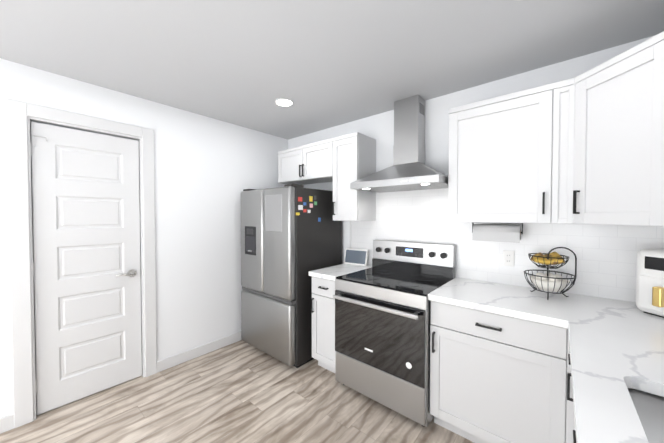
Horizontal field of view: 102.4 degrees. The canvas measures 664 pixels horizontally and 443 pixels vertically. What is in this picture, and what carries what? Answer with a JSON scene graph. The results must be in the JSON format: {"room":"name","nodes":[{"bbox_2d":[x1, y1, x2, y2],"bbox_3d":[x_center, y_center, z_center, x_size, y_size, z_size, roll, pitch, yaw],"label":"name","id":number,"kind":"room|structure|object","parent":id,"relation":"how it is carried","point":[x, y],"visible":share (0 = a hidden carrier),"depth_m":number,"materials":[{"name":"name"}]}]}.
{"room":"kitchen","nodes":[
{"label":"kitchen","id":0,"kind":"room"},
{"bbox_2d":[0,58,287,417],"bbox_3d":[-2.350,0.158,2.068,0.720,2.440,4.600,1,1,40],"label":"wall","id":1,"kind":"structure","parent":0,"point":[207,170],"depth_m":2.58,"materials":[{"name":"white paint"}]},
{"bbox_2d":[0,413,13,433],"bbox_3d":[-2.834,1.349,0.957,0.014,0.100,2.186,1,1,40],"label":"baseboard","id":2,"kind":"structure","parent":1,"relation":"attached to","point":[7,423],"depth_m":1.76,"materials":[{"name":"white"}]},
{"bbox_2d":[6,98,156,427],"bbox_3d":[-1.903,0.283,2.120,0.137,2.187,0.832,1,1,40],"label":"door frame","id":3,"kind":"structure","parent":1,"relation":"attached to","point":[21,115],"depth_m":1.83,"materials":[{"name":"white"}]},
{"bbox_2d":[30,121,141,414],"bbox_3d":[-1.877,0.334,2.086,0.096,2.063,0.643,1,1,40],"label":"door","id":4,"kind":"structure","parent":1,"relation":"in","point":[86,248],"depth_m":2.06,"materials":[{"name":"white"}]},
{"bbox_2d":[157,331,241,372],"bbox_3d":[-1.079,1.310,3.004,0.030,0.100,1.560,1,1,40],"label":"baseboard","id":5,"kind":"structure","parent":1,"relation":"attached to","point":[177,359],"depth_m":2.68,"materials":[{"name":"white"}]},
{"bbox_2d":[0,340,473,442],"bbox_3d":[-0.767,1.429,0.743,3.680,0.050,4.840,1,1,40],"label":"floor","id":6,"kind":"structure","parent":0,"point":[241,391],"depth_m":1.93,"materials":[{"name":"brown wood"}]},
{"bbox_2d":[240,184,341,367],"bbox_3d":[-0.449,0.505,2.933,0.831,1.712,0.767,1,1,40],"label":"fridge","id":7,"kind":"object","parent":6,"relation":"on","point":[291,236],"visible":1,"depth_m":2.57,"materials":[{"name":"grey"}]},
{"bbox_2d":[309,264,371,372],"bbox_3d":[0.117,0.911,2.582,0.330,0.914,0.632,1,1,40],"label":"base cabinet","id":8,"kind":"object","parent":6,"relation":"on","point":[323,316],"visible":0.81,"depth_m":2.39,"materials":[{"name":"white painted wood"},{"name":"black metal"}]},
{"bbox_2d":[344,248,367,265],"bbox_3d":[0.252,0.369,2.777,0.265,0.162,0.070,1,1,34],"label":"tablet","id":9,"kind":"object","parent":8,"relation":"on","point":[355,256],"visible":1,"depth_m":2.76,"materials":[{"name":"white plastic"}]},
{"bbox_2d":[333,239,455,426],"bbox_3d":[0.503,0.783,2.187,0.762,1.185,0.715,1,1,40],"label":"range","id":10,"kind":"object","parent":6,"relation":"on","point":[382,326],"visible":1,"depth_m":1.98,"materials":[{"name":"silver metal"}]},
{"bbox_2d":[428,277,567,442],"bbox_3d":[1.075,0.927,1.762,0.660,0.914,0.637,1,1,40],"label":"base cabinet","id":11,"kind":"object","parent":6,"relation":"on","point":[513,364],"depth_m":1.55,"materials":[{"name":"white"}]},
{"bbox_2d":[524,247,576,299],"bbox_3d":[1.363,0.312,1.678,0.257,0.316,0.257,1,1,40],"label":"fruit basket","id":12,"kind":"object","parent":11,"relation":"on","point":[548,281],"visible":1,"depth_m":1.64,"materials":[{"name":"black metal"}]},
{"bbox_2d":[552,293,663,442],"bbox_3d":[0.582,0.957,0.173,0.653,0.914,3.697,1,1,40],"label":"base cabinet","id":13,"kind":"object","parent":6,"relation":"on","point":[610,352],"depth_m":0.93,"materials":[{"name":"white"}]},
{"bbox_2d":[636,248,663,317],"bbox_3d":[1.726,0.310,1.323,0.320,0.335,0.236,0,1,-12],"label":"air fryer","id":14,"kind":"object","parent":13,"relation":"on","point":[650,282],"visible":1,"depth_m":1.35,"materials":[{"name":"white plastic"}]},
{"bbox_2d":[0,0,663,139],"bbox_3d":[-0.767,-1.076,0.694,3.680,0.080,4.840,1,1,40],"label":"ceiling","id":15,"kind":"structure","parent":0,"point":[323,64],"depth_m":1.61,"materials":[{"name":"grey paint"}]},
{"bbox_2d":[275,98,293,106],"bbox_3d":[-0.427,-1.065,2.389,0.164,0.016,0.164,1,1,40],"label":"recessed light","id":16,"kind":"object","parent":15,"relation":"in","point":[284,102],"visible":0.96,"depth_m":2.38,"materials":[{"name":"white plastic"}]},
{"bbox_2d":[288,35,655,263],"bbox_3d":[0.764,0.149,2.514,3.680,2.440,0.120,1,1,40],"label":"wall","id":17,"kind":"structure","parent":0,"point":[379,128],"depth_m":2.28,"materials":[{"name":"white paint"}]},
{"bbox_2d":[278,132,375,220],"bbox_3d":[-0.110,-0.420,2.932,1.154,0.812,0.358,1,1,40],"label":"upper cabinet","id":18,"kind":"object","parent":17,"relation":"attached to","point":[342,163],"visible":1,"depth_m":2.61,"materials":[{"name":"white wood"}]},
{"bbox_2d":[350,95,447,192],"bbox_3d":[0.598,-0.670,2.242,0.750,0.787,0.481,1,1,40],"label":"range hood","id":19,"kind":"object","parent":17,"relation":"attached to","point":[408,170],"visible":0.96,"depth_m":2.26,"materials":[{"name":"silver metal"}]},
{"bbox_2d":[350,188,663,301],"bbox_3d":[1.107,0.079,2.132,2.400,0.806,0.013,1,1,40],"label":"backsplash","id":20,"kind":"structure","parent":17,"relation":"attached to","point":[606,255],"depth_m":1.89,"materials":[{"name":"tile"}]},
{"bbox_2d":[503,250,513,266],"bbox_3d":[1.299,0.272,1.965,0.070,0.114,0.009,1,1,40],"label":"electrical outlet","id":21,"kind":"object","parent":20,"relation":"attached to","point":[508,258],"visible":1,"depth_m":1.96,"materials":[{"name":"white plastic"}]},
{"bbox_2d":[448,80,567,223],"bbox_3d":[1.205,-0.398,1.801,0.723,0.812,0.372,1,1,40],"label":"upper cabinet","id":22,"kind":"object","parent":17,"relation":"attached to","point":[506,152],"depth_m":1.69,"materials":[{"name":"white wood"}]},
{"bbox_2d":[472,222,522,242],"bbox_3d":[1.139,0.071,1.851,0.300,0.128,0.104,1,1,40],"label":"paper towel holder","id":23,"kind":"object","parent":22,"relation":"attached to","point":[506,232],"visible":0.98,"depth_m":1.80,"materials":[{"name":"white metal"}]},
{"bbox_3d":[0.587,0.206,-0.436,0.120,2.440,4.600,1,1,40],"label":"wall","id":24,"kind":"structure","parent":0,"visible":0},
{"bbox_2d":[564,36,655,225],"bbox_3d":[1.570,-0.389,1.293,0.638,0.812,0.672,1,1,40],"label":"upper cabinet","id":25,"kind":"object","parent":24,"relation":"attached to","point":[587,147],"depth_m":1.31,"materials":[{"name":"white wood"}]},
{"bbox_2d":[652,31,663,225],"bbox_3d":[1.190,-0.376,0.642,0.372,0.812,1.025,1,1,40],"label":"upper cabinet","id":26,"kind":"object","parent":24,"relation":"attached to","point":[658,131],"depth_m":1.13,"materials":[{"name":"white wood"}]}
]}

